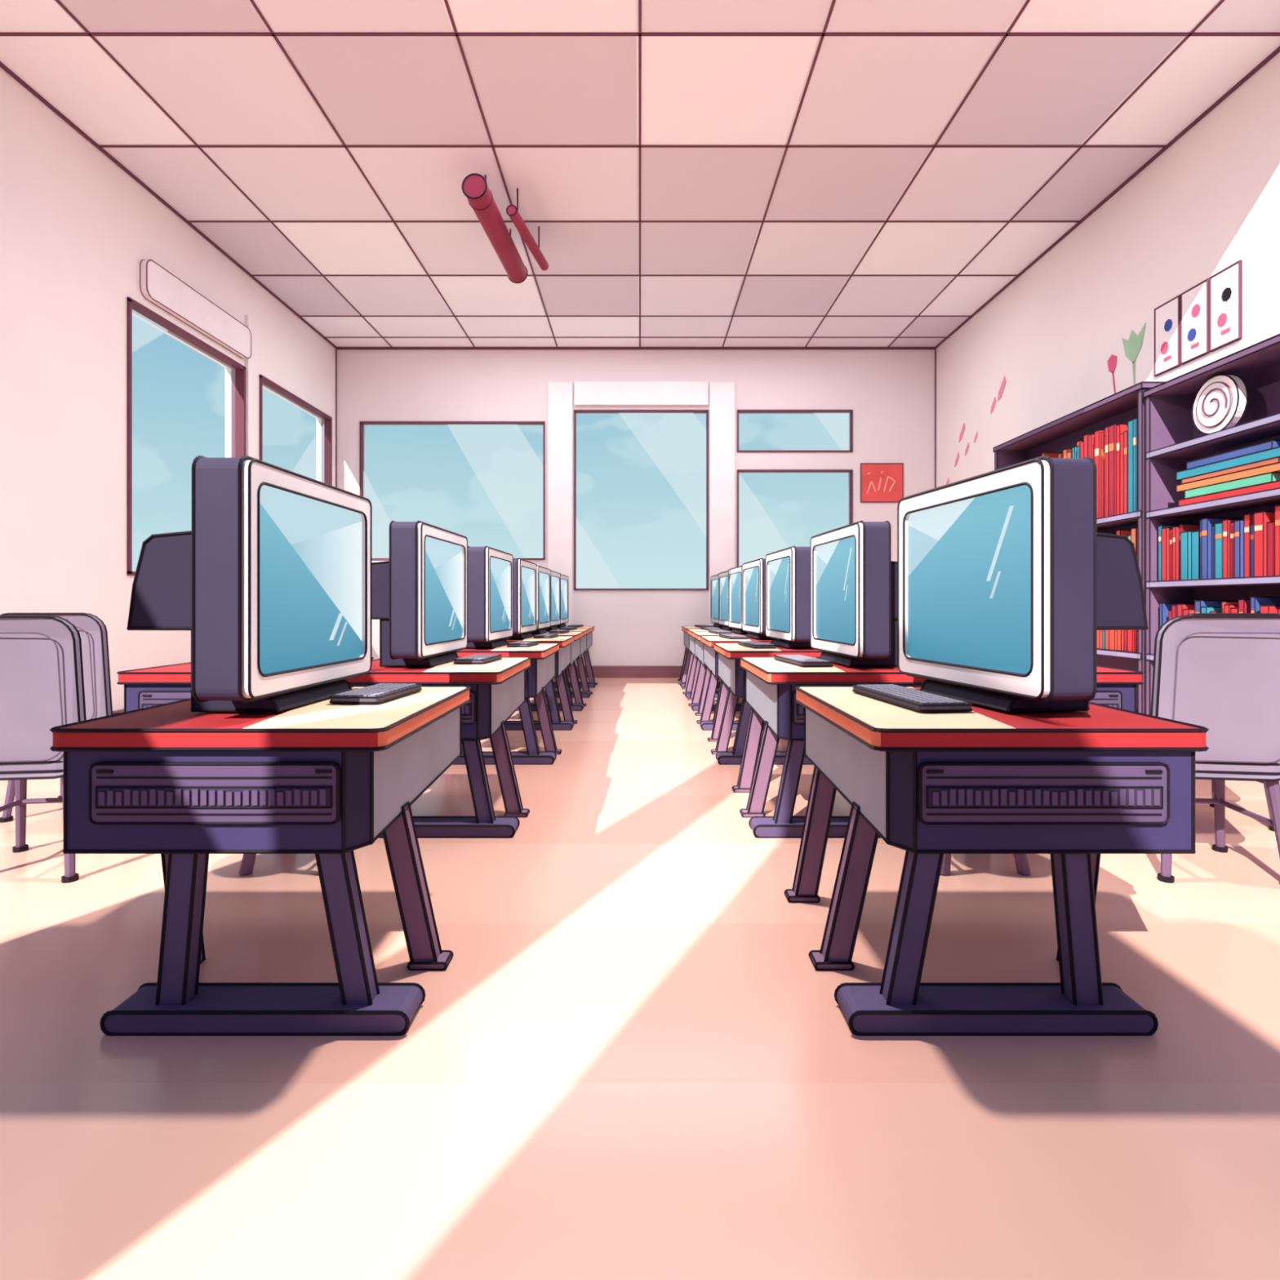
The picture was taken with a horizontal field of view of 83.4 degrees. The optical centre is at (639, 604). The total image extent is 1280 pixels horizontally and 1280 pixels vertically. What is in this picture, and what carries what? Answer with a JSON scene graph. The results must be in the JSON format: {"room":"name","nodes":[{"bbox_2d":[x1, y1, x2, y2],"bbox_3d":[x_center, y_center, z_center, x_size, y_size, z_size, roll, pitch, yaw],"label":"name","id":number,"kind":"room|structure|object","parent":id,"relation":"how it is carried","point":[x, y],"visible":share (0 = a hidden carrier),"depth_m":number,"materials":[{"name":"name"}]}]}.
{"room":"computer lab","nodes":[
{"label":"computer lab","id":0,"kind":"room"},
{"bbox_2d":[0,66,336,711],"bbox_3d":[-4.520,-1.333,7.170,0.200,4.800,6.540,0,0,0],"label":"wall","id":1,"kind":"structure","parent":0,"point":[77,230],"depth_m":5.66,"materials":[{"name":"paint"}]},
{"bbox_2d":[112,708,124,712],"bbox_3d":[-4.400,0.982,7.150,0.040,0.170,6.500,0,0,0],"label":"baseboard","id":2,"kind":"structure","parent":1,"relation":"attached to","point":[119,710],"depth_m":6.05,"materials":[{"name":"paint"}]},
{"bbox_2d":[0,61,337,348],"bbox_3d":[-4.409,-3.722,7.170,0.022,0.022,6.540,0,0,0],"label":"trim","id":3,"kind":"structure","parent":1,"relation":"attached to","point":[2,66],"depth_m":6.32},
{"bbox_2d":[126,297,245,575],"bbox_3d":[-4.470,-1.448,7.100,0.140,2.398,1.828,0,0,0],"label":"window","id":4,"kind":"structure","parent":1,"relation":"in","point":[237,370],"depth_m":6.65,"materials":[{"name":"clear glass"}]},
{"bbox_2d":[139,259,251,359],"bbox_3d":[-4.390,-2.903,7.200,0.072,0.353,1.713,0,0,0],"label":"air conditioner","id":5,"kind":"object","parent":1,"relation":"attached to","point":[158,286],"depth_m":6.99,"materials":[{"name":"paint"}]},
{"bbox_2d":[244,315,252,457],"bbox_3d":[-4.400,-1.708,8.075,0.040,3.050,0.090,0,0,0],"label":"trim","id":6,"kind":"structure","parent":1,"relation":"attached to","point":[248,320],"depth_m":8.05,"materials":[{"name":"paint"}]},
{"bbox_2d":[258,374,332,485],"bbox_3d":[-4.470,-1.458,9.300,0.140,2.418,1.928,0,0,0],"label":"window","id":7,"kind":"structure","parent":1,"relation":"in","point":[326,420],"depth_m":9.76,"materials":[{"name":"clear glass"}]},
{"bbox_2d":[336,348,935,666],"bbox_3d":[-0.060,-1.333,10.540,9.120,4.800,0.200,0,0,0],"label":"wall","id":8,"kind":"structure","parent":0,"point":[890,393],"depth_m":10.44,"materials":[{"name":"paint"}]},
{"bbox_2d":[335,349,337,487],"bbox_3d":[-4.412,-1.315,10.432,0.015,4.765,0.015,0,0,0],"label":"trim","id":9,"kind":"structure","parent":8,"relation":"attached to","point":[335,349],"depth_m":10.43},
{"bbox_2d":[359,421,545,559],"bbox_3d":[-2.725,-1.648,10.480,2.689,2.009,0.120,0,0,0],"label":"window","id":10,"kind":"structure","parent":8,"relation":"in","point":[362,424],"depth_m":10.42,"materials":[{"name":"clear glass"}]},
{"bbox_2d":[547,382,572,626],"bbox_3d":[-1.155,-1.158,10.415,0.350,4.110,0.050,0,0,0],"label":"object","id":11,"kind":"structure","parent":8,"relation":"attached to","point":[559,393],"depth_m":10.39,"materials":[{"name":"paint"}]},
{"bbox_2d":[566,666,681,677],"bbox_3d":[-0.060,0.982,10.420,8.720,0.170,0.040,0,0,0],"label":"baseboard","id":12,"kind":"structure","parent":8,"relation":"attached to","point":[598,671],"depth_m":10.40,"materials":[{"name":"paint"}]},
{"bbox_2d":[337,346,934,349],"bbox_3d":[-0.060,-3.716,10.429,8.676,0.035,0.022,0,0,0],"label":"trim","id":13,"kind":"structure","parent":8,"relation":"attached to","point":[338,348],"depth_m":10.42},
{"bbox_2d":[573,381,708,405],"bbox_3d":[0.018,-3.048,10.405,1.935,0.330,0.070,0,0,0],"label":"trim","id":14,"kind":"structure","parent":8,"relation":"attached to","point":[585,393],"depth_m":10.37,"materials":[{"name":"paint"}]},
{"bbox_2d":[573,409,708,590],"bbox_3d":[0.018,-1.513,10.480,1.954,2.619,0.120,0,0,0],"label":"window","id":15,"kind":"structure","parent":8,"relation":"in","point":[575,411],"depth_m":10.42,"materials":[{"name":"clear glass"}]},
{"bbox_2d":[709,382,734,626],"bbox_3d":[1.190,-1.158,10.415,0.360,4.110,0.050,0,0,0],"label":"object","id":16,"kind":"structure","parent":8,"relation":"attached to","point":[722,394],"depth_m":10.39,"materials":[{"name":"paint"}]},
{"bbox_2d":[737,409,853,452],"bbox_3d":[2.250,-2.515,10.480,1.679,0.614,0.120,0,0,0],"label":"window","id":17,"kind":"structure","parent":8,"relation":"in","point":[850,411],"depth_m":10.42,"materials":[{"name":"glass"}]},
{"bbox_2d":[737,469,853,566],"bbox_3d":[2.250,-1.228,10.480,1.679,1.449,0.120,0,0,0],"label":"window","id":18,"kind":"structure","parent":8,"relation":"in","point":[850,471],"depth_m":10.42,"materials":[{"name":"clear glass"}]},
{"bbox_2d":[860,462,903,502],"bbox_3d":[3.515,-1.762,10.430,0.626,0.573,0.035,0,0,0],"label":"poster","id":19,"kind":"object","parent":8,"relation":"attached to","point":[880,482],"visible":0.91,"depth_m":10.43,"materials":[{"name":"red paper"}]},
{"bbox_2d":[934,349,936,488],"bbox_3d":[4.293,-1.315,10.432,0.015,4.765,0.015,0,0,0],"label":"trim","id":20,"kind":"structure","parent":8,"relation":"attached to","point":[935,349],"depth_m":10.43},
{"bbox_2d":[0,677,1279,1279],"bbox_3d":[0.000,1.117,2.820,20.000,0.100,15.640,0,0,0],"label":"floor","id":21,"kind":"structure","parent":0,"point":[631,1058],"depth_m":1.60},
{"bbox_2d":[0,615,86,883],"bbox_3d":[-2.437,0.554,2.918,0.511,1.025,0.495,0,0,-8],"label":"chair","id":22,"kind":"object","parent":21,"relation":"on","point":[42,679],"visible":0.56,"depth_m":2.74,"materials":[{"name":"plastic"}]},
{"bbox_2d":[0,612,119,822],"bbox_3d":[-2.918,0.554,3.728,0.511,1.025,0.495,0,0,-5],"label":"chair","id":23,"kind":"object","parent":21,"relation":"on","point":[93,632],"visible":0.22,"depth_m":3.54,"materials":[{"name":"plastic"}]},
{"bbox_2d":[116,657,373,711],"bbox_3d":[-1.952,0.692,3.760,0.933,0.761,0.972,0,0,0],"label":"school desk","id":24,"kind":"object","parent":21,"relation":"on","point":[145,687],"visible":0.09,"depth_m":3.31,"materials":[{"name":"red laminate"}]},
{"bbox_2d":[239,853,256,875],"bbox_3d":[-1.400,0.857,3.000,0.364,0.429,0.364,0,0,0],"label":"stool","id":25,"kind":"object","parent":21,"relation":"on","point":[247,863],"visible":0.02,"depth_m":2.83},
{"bbox_2d":[49,685,471,1035],"bbox_3d":[-1.028,0.692,2.260,0.933,0.761,0.972,0,0,0],"label":"school desk","id":26,"kind":"object","parent":21,"relation":"on","point":[323,779],"visible":0.98,"depth_m":1.82,"materials":[{"name":"purple metal"}]},
{"bbox_2d":[126,455,372,712],"bbox_3d":[-1.242,-0.045,2.307,0.448,0.711,0.812,0,0,2],"label":"monitor","id":27,"kind":"object","parent":26,"relation":"on","point":[270,581],"visible":0.99,"depth_m":2.06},
{"bbox_2d":[328,683,422,703],"bbox_3d":[-0.880,0.298,2.420,0.168,0.026,0.368,0,0,5],"label":"keyboard","id":28,"kind":"object","parent":26,"relation":"on","point":[379,693],"visible":1,"depth_m":2.32,"materials":[{"name":"plastic"}]},
{"bbox_2d":[345,657,531,838],"bbox_3d":[-1.028,0.692,3.760,0.933,0.761,0.972,0,0,0],"label":"school desk","id":29,"kind":"object","parent":21,"relation":"on","point":[497,691],"visible":0.52,"depth_m":3.34,"materials":[{"name":"purple metal"}]},
{"bbox_2d":[372,520,467,666],"bbox_3d":[-1.242,-0.045,3.807,0.448,0.711,0.812,0,0,2],"label":"monitor","id":30,"kind":"object","parent":29,"relation":"on","point":[420,595],"visible":0.98,"depth_m":3.56,"materials":[{"name":"plastic"}]},
{"bbox_2d":[453,653,502,663],"bbox_3d":[-0.880,0.298,3.920,0.168,0.026,0.368,0,0,5],"label":"keyboard","id":31,"kind":"object","parent":29,"relation":"on","point":[473,659],"visible":1,"depth_m":3.78,"materials":[{"name":"plastic"}]},
{"bbox_2d":[452,643,561,764],"bbox_3d":[-1.028,0.692,5.260,0.933,0.761,0.972,0,0,0],"label":"school desk","id":32,"kind":"object","parent":21,"relation":"on","point":[542,670],"visible":0.44,"depth_m":4.87,"materials":[{"name":"red laminate"}]},
{"bbox_2d":[466,546,513,648],"bbox_3d":[-1.242,-0.045,5.307,0.448,0.711,0.812,0,0,2],"label":"monitor","id":33,"kind":"object","parent":32,"relation":"on","point":[490,570],"visible":0.83,"depth_m":5.06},
{"bbox_2d":[506,640,539,646],"bbox_3d":[-0.880,0.298,5.420,0.168,0.026,0.368,0,0,5],"label":"keyboard","id":34,"kind":"object","parent":32,"relation":"on","point":[519,643],"visible":1,"depth_m":5.29,"materials":[{"name":"plastic"}]},
{"bbox_2d":[504,635,577,730],"bbox_3d":[-1.028,0.692,6.560,0.933,0.761,0.972,0,0,0],"label":"school desk","id":35,"kind":"object","parent":21,"relation":"on","point":[563,656],"visible":0.36,"depth_m":6.23,"materials":[{"name":"purple metal"}]},
{"bbox_2d":[505,558,537,639],"bbox_3d":[-1.242,-0.045,6.607,0.448,0.711,0.812,0,0,2],"label":"monitor","id":36,"kind":"object","parent":35,"relation":"on","point":[525,572],"visible":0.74,"depth_m":6.49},
{"bbox_2d":[533,634,558,638],"bbox_3d":[-0.880,0.298,6.720,0.168,0.026,0.368,0,0,5],"label":"keyboard","id":37,"kind":"object","parent":35,"relation":"on","point":[539,636],"visible":1,"depth_m":6.55,"materials":[{"name":"plastic"}]},
{"bbox_2d":[516,631,586,711],"bbox_3d":[-1.028,0.692,7.660,0.933,0.761,0.972,0,0,0],"label":"school desk","id":38,"kind":"object","parent":21,"relation":"on","point":[579,704],"visible":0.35,"depth_m":7.50,"materials":[{"name":"purple metal"}]},
{"bbox_2d":[530,564,551,634],"bbox_3d":[-1.242,-0.045,7.707,0.448,0.711,0.812,0,0,2],"label":"monitor","id":39,"kind":"object","parent":38,"relation":"on","point":[544,575],"visible":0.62,"depth_m":7.71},
{"bbox_2d":[548,629,568,633],"bbox_3d":[-0.880,0.298,7.820,0.168,0.026,0.368,0,0,5],"label":"keyboard","id":40,"kind":"object","parent":38,"relation":"on","point":[556,631],"visible":1,"depth_m":7.64,"materials":[{"name":"plastic"}]},
{"bbox_2d":[533,628,592,697],"bbox_3d":[-1.028,0.692,8.660,0.933,0.761,0.972,0,0,0],"label":"school desk","id":41,"kind":"object","parent":21,"relation":"on","point":[586,692],"visible":0.3,"depth_m":8.50,"materials":[{"name":"purple metal"}]},
{"bbox_2d":[546,570,560,630],"bbox_3d":[-1.242,-0.045,8.707,0.448,0.711,0.812,0,0,2],"label":"monitor","id":42,"kind":"object","parent":41,"relation":"on","point":[555,576],"visible":0.34,"depth_m":8.80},
{"bbox_2d":[559,626,577,630],"bbox_3d":[-0.880,0.298,8.820,0.168,0.026,0.368,0,0,5],"label":"keyboard","id":43,"kind":"object","parent":41,"relation":"on","point":[563,628],"visible":1,"depth_m":8.64,"materials":[{"name":"plastic"}]},
{"bbox_2d":[553,626,597,687],"bbox_3d":[-1.028,0.692,9.660,0.933,0.761,0.972,0,0,0],"label":"school desk","id":44,"kind":"object","parent":21,"relation":"on","point":[592,683],"visible":0.26,"depth_m":9.51,"materials":[{"name":"purple metal"}]},
{"bbox_2d":[556,573,568,627],"bbox_3d":[-1.242,-0.045,9.707,0.448,0.711,0.812,0,0,2],"label":"monitor","id":45,"kind":"object","parent":44,"relation":"on","point":[564,579],"visible":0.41,"depth_m":9.79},
{"bbox_2d":[567,624,583,626],"bbox_3d":[-0.880,0.298,9.820,0.168,0.026,0.368,0,0,5],"label":"keyboard","id":46,"kind":"object","parent":44,"relation":"on","point":[571,625],"visible":0.97,"depth_m":9.65,"materials":[{"name":"plastic"}]},
{"bbox_2d":[677,626,720,687],"bbox_3d":[0.974,0.692,9.660,0.933,0.761,0.972,0,0,0],"label":"school desk","id":47,"kind":"object","parent":21,"relation":"on","point":[686,655],"visible":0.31,"depth_m":9.52,"materials":[{"name":"purple metal"}]},
{"bbox_2d":[694,624,712,627],"bbox_3d":[0.860,0.298,9.720,0.168,0.026,0.508,0,0,-6],"label":"keyboard","id":48,"kind":"object","parent":47,"relation":"on","point":[695,625],"visible":0.92,"depth_m":9.55,"materials":[{"name":"plastic"}]},
{"bbox_2d":[711,573,722,627],"bbox_3d":[1.237,-0.045,9.710,0.448,0.711,0.812,0,0,-3],"label":"monitor","id":49,"kind":"object","parent":47,"relation":"on","point":[714,579],"visible":0.35,"depth_m":9.82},
{"bbox_2d":[682,628,731,697],"bbox_3d":[0.974,0.692,8.660,0.933,0.761,0.972,0,0,0],"label":"school desk","id":50,"kind":"object","parent":21,"relation":"on","point":[692,660],"visible":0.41,"depth_m":8.54,"materials":[{"name":"purple metal"}]},
{"bbox_2d":[700,626,721,630],"bbox_3d":[0.860,0.298,8.720,0.168,0.026,0.508,0,0,-6],"label":"keyboard","id":51,"kind":"object","parent":50,"relation":"on","point":[701,628],"visible":0.98,"depth_m":8.53,"materials":[{"name":"plastic"}]},
{"bbox_2d":[718,570,733,630],"bbox_3d":[1.237,-0.045,8.710,0.448,0.711,0.812,0,0,-3],"label":"monitor","id":52,"kind":"object","parent":50,"relation":"on","point":[722,576],"visible":0.33,"depth_m":8.82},
{"bbox_2d":[687,631,746,711],"bbox_3d":[0.974,0.692,7.660,0.933,0.761,0.972,0,0,0],"label":"school desk","id":53,"kind":"object","parent":21,"relation":"on","point":[700,669],"visible":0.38,"depth_m":7.50,"materials":[{"name":"purple metal"}]},
{"bbox_2d":[707,630,732,634],"bbox_3d":[0.860,0.298,7.720,0.168,0.026,0.508,0,0,-6],"label":"keyboard","id":54,"kind":"object","parent":53,"relation":"on","point":[717,632],"visible":1,"depth_m":7.51,"materials":[{"name":"plastic"}]},
{"bbox_2d":[728,565,748,634],"bbox_3d":[1.237,-0.045,7.710,0.448,0.711,0.812,0,0,-3],"label":"monitor","id":55,"kind":"object","parent":53,"relation":"on","point":[735,575],"visible":0.48,"depth_m":7.73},
{"bbox_2d":[694,635,772,730],"bbox_3d":[0.974,0.692,6.560,0.933,0.761,0.972,0,0,0],"label":"school desk","id":56,"kind":"object","parent":21,"relation":"on","point":[711,678],"visible":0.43,"depth_m":6.41,"materials":[{"name":"purple metal"}]},
{"bbox_2d":[719,634,748,639],"bbox_3d":[0.860,0.298,6.620,0.168,0.026,0.508,0,0,-6],"label":"keyboard","id":57,"kind":"object","parent":56,"relation":"on","point":[726,636],"visible":1,"depth_m":6.40,"materials":[{"name":"plastic"}]},
{"bbox_2d":[742,558,773,639],"bbox_3d":[1.237,-0.045,6.610,0.448,0.711,0.812,0,0,-3],"label":"monitor","id":58,"kind":"object","parent":56,"relation":"on","point":[753,572],"visible":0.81,"depth_m":6.51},
{"bbox_2d":[706,643,822,764],"bbox_3d":[0.974,0.692,5.260,0.933,0.761,0.972,0,0,0],"label":"school desk","id":59,"kind":"object","parent":21,"relation":"on","point":[732,677],"visible":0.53,"depth_m":4.95,"materials":[{"name":"purple metal"}]},
{"bbox_2d":[737,640,776,648],"bbox_3d":[0.860,0.298,5.320,0.168,0.026,0.508,0,0,-6],"label":"keyboard","id":60,"kind":"object","parent":59,"relation":"on","point":[754,644],"visible":1,"depth_m":5.18,"materials":[{"name":"plastic"}]},
{"bbox_2d":[765,546,811,648],"bbox_3d":[1.237,-0.045,5.310,0.448,0.711,0.812,0,0,-3],"label":"monitor","id":61,"kind":"object","parent":59,"relation":"on","point":[787,570],"visible":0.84,"depth_m":5.07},
{"bbox_2d":[731,657,927,838],"bbox_3d":[0.974,0.692,3.760,0.933,0.761,0.972,0,0,0],"label":"school desk","id":62,"kind":"object","parent":21,"relation":"on","point":[771,683],"visible":0.59,"depth_m":3.38,"materials":[{"name":"purple metal"}]},
{"bbox_2d":[773,654,833,666],"bbox_3d":[0.860,0.298,3.820,0.168,0.026,0.508,0,0,-6],"label":"keyboard","id":63,"kind":"object","parent":62,"relation":"on","point":[802,660],"visible":1,"depth_m":3.67,"materials":[{"name":"plastic"}]},
{"bbox_2d":[809,520,897,666],"bbox_3d":[1.237,-0.045,3.810,0.448,0.711,0.812,0,0,-3],"label":"monitor","id":64,"kind":"object","parent":62,"relation":"on","point":[853,574],"visible":0.96,"depth_m":3.56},
{"bbox_2d":[940,853,1031,875],"bbox_3d":[1.360,0.857,3.000,0.364,0.429,0.364,0,0,0],"label":"chair legs","id":65,"kind":"object","parent":21,"relation":"on","point":[1021,861],"visible":0.02,"depth_m":2.83,"materials":[{"name":"purple metal"}]},
{"bbox_2d":[784,685,1208,1035],"bbox_3d":[0.974,0.692,2.260,0.933,0.761,0.972,0,0,0],"label":"school desk","id":66,"kind":"object","parent":21,"relation":"on","point":[1075,788],"visible":0.94,"depth_m":1.82,"materials":[{"name":"purple metal"}]},
{"bbox_2d":[852,684,973,711],"bbox_3d":[0.860,0.298,2.320,0.168,0.026,0.508,0,0,-6],"label":"keyboard","id":67,"kind":"object","parent":66,"relation":"on","point":[915,700],"visible":1,"depth_m":2.20,"materials":[{"name":"plastic"}]},
{"bbox_2d":[897,455,1148,712],"bbox_3d":[1.236,-0.045,2.326,0.448,0.711,0.812,0,0,-8],"label":"monitor","id":68,"kind":"object","parent":66,"relation":"on","point":[1007,580],"visible":1,"depth_m":2.09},
{"bbox_2d":[993,381,1165,713],"bbox_3d":[4.100,-0.333,6.785,0.372,2.812,2.362,0,0,0],"label":"bookshelf","id":69,"kind":"object","parent":21,"relation":"on","point":[1126,405],"visible":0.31,"depth_m":6.27,"materials":[{"name":"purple wood"}]},
{"bbox_2d":[1035,448,1071,457],"bbox_3d":[4.080,-1.114,7.245,0.246,0.765,1.257,0,0,0],"label":"books","id":70,"kind":"object","parent":69,"relation":"in","point":[1067,453],"visible":0.07,"depth_m":6.76,"materials":[{"name":"paper"}]},
{"bbox_2d":[1071,417,1137,518],"bbox_3d":[4.080,-1.120,6.148,0.246,0.776,0.903,0,0,0],"label":"books","id":71,"kind":"object","parent":69,"relation":"in","point":[1113,449],"visible":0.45,"depth_m":6.00,"materials":[{"name":"paper"}]},
{"bbox_2d":[1097,630,1137,652],"bbox_3d":[4.080,0.167,6.766,0.247,0.443,2.140,0,0,0],"label":"books","id":72,"kind":"object","parent":69,"relation":"in","point":[1114,640],"visible":0.07,"depth_m":5.98,"materials":[{"name":"paper"}]},
{"bbox_2d":[1115,527,1137,556],"bbox_3d":[4.080,-0.395,6.754,0.247,0.446,2.115,0,0,0],"label":"books","id":73,"kind":"object","parent":69,"relation":"in","point":[1131,534],"visible":0.06,"depth_m":5.79,"materials":[{"name":"paper"}]},
{"bbox_2d":[1088,665,1143,711],"bbox_3d":[1.862,0.692,3.760,0.933,0.761,0.972,0,0,0],"label":"school desk","id":74,"kind":"object","parent":21,"relation":"on","point":[1116,687],"visible":0.07,"depth_m":3.31,"materials":[{"name":"red laminate"}]},
{"bbox_2d":[1142,333,1279,715],"bbox_3d":[4.100,-0.293,4.790,0.372,2.732,1.612,0,0,0],"label":"bookshelf","id":75,"kind":"object","parent":21,"relation":"on","point":[1172,439],"visible":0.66,"depth_m":5.29,"materials":[{"name":"purple wood"}]},
{"bbox_2d":[1158,505,1279,580],"bbox_3d":[4.080,-0.394,4.788,0.247,0.444,1.423,0,0,0],"label":"books","id":76,"kind":"object","parent":75,"relation":"in","point":[1248,546],"visible":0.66,"depth_m":4.90,"materials":[{"name":"paper"}]},
{"bbox_2d":[1159,596,1279,627],"bbox_3d":[4.081,0.170,4.788,0.246,0.438,1.423,0,0,0],"label":"books","id":77,"kind":"object","parent":75,"relation":"in","point":[1167,611],"visible":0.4,"depth_m":4.97,"materials":[{"name":"paper"}]},
{"bbox_2d":[1191,373,1248,434],"bbox_3d":[4.050,-1.386,5.000,0.140,0.416,0.413,0,0,0],"label":"decorative plate","id":78,"kind":"object","parent":75,"relation":"in","point":[1221,402],"visible":0.97,"depth_m":4.95,"materials":[{"name":"white ceramic"}]},
{"bbox_2d":[1175,440,1279,506],"bbox_3d":[4.080,-0.870,4.825,0.248,0.318,0.958,0,0,0],"label":"book stack","id":79,"kind":"object","parent":75,"relation":"in","point":[1256,467],"visible":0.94,"depth_m":4.81,"materials":[{"name":"multicoloured paper"}]},
{"bbox_2d":[1150,615,1279,883],"bbox_3d":[2.267,0.554,2.918,0.511,1.025,0.495,0,0,8],"label":"chair","id":80,"kind":"object","parent":21,"relation":"on","point":[1220,674],"visible":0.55,"depth_m":2.72,"materials":[{"name":"plastic"}]},
{"bbox_2d":[1186,613,1279,831],"bbox_3d":[2.798,0.554,3.578,0.511,1.025,0.495,0,0,5],"label":"chair","id":81,"kind":"object","parent":21,"relation":"on","point":[1271,828],"visible":0.11,"depth_m":3.35,"materials":[{"name":"purple metal"}]},
{"bbox_2d":[0,0,1279,347],"bbox_3d":[-0.060,-3.789,7.270,9.120,0.128,6.740,0,0,0],"label":"ceiling","id":82,"kind":"structure","parent":0,"point":[690,173],"depth_m":5.75,"materials":[{"name":"tile"}]},
{"bbox_2d":[462,173,548,283],"bbox_3d":[-1.196,-3.529,6.675,0.542,0.407,1.578,0,0,0],"label":"lamp","id":83,"kind":"object","parent":82,"relation":"attached to","point":[474,186],"depth_m":6.46,"materials":[{"name":"red metal"}]},
{"bbox_2d":[935,52,1279,487],"bbox_3d":[4.390,-1.333,6.720,0.220,4.800,7.440,0,0,0],"label":"wall","id":84,"kind":"structure","parent":0,"point":[1210,202],"depth_m":6.16,"materials":[{"name":"paint"}]},
{"bbox_2d":[954,452,959,466],"bbox_3d":[4.296,-1.960,9.736,0.005,0.182,0.140,0,0,0],"label":"decal","id":85,"kind":"object","parent":84,"relation":"attached to","point":[957,455],"visible":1,"depth_m":9.72},
{"bbox_2d":[959,422,964,442],"bbox_3d":[4.296,-2.292,9.582,0.005,0.234,0.180,0,0,0],"label":"decal","id":86,"kind":"object","parent":84,"relation":"attached to","point":[962,430],"visible":1,"depth_m":9.58},
{"bbox_2d":[964,442,968,455],"bbox_3d":[4.296,-2.039,9.438,0.005,0.156,0.120,0,0,0],"label":"decal","id":87,"kind":"object","parent":84,"relation":"attached to","point":[967,446],"visible":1,"depth_m":9.43},
{"bbox_2d":[973,431,977,443],"bbox_3d":[4.296,-2.138,9.190,0.005,0.130,0.100,0,0,0],"label":"decal","id":88,"kind":"object","parent":84,"relation":"attached to","point":[976,434],"visible":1,"depth_m":9.18},
{"bbox_2d":[990,396,995,413],"bbox_3d":[4.296,-2.420,8.736,0.005,0.182,0.140,0,0,0],"label":"decal","id":89,"kind":"object","parent":84,"relation":"attached to","point":[994,400],"visible":1,"depth_m":8.74},
{"bbox_2d":[997,375,1006,401],"bbox_3d":[4.296,-2.563,8.530,0.005,0.260,0.200,0,0,0],"label":"decal","id":90,"kind":"object","parent":84,"relation":"attached to","point":[1003,383],"visible":1,"depth_m":8.52},
{"bbox_2d":[934,45,1279,348],"bbox_3d":[4.289,-3.722,7.170,0.022,0.022,6.540,0,0,0],"label":"trim","id":91,"kind":"structure","parent":84,"relation":"attached to","point":[1277,51],"depth_m":6.17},
{"bbox_2d":[1106,354,1117,393],"bbox_3d":[4.296,-2.078,6.535,0.005,0.390,0.130,0,0,0],"label":"decal","id":92,"kind":"object","parent":84,"relation":"attached to","point":[1112,362],"visible":0.85,"depth_m":6.52},
{"bbox_2d":[1121,322,1146,384],"bbox_3d":[4.296,-2.153,6.250,0.005,0.480,0.300,0,0,0],"label":"decal","id":93,"kind":"object","parent":84,"relation":"attached to","point":[1132,347],"visible":1,"depth_m":6.25}
]}

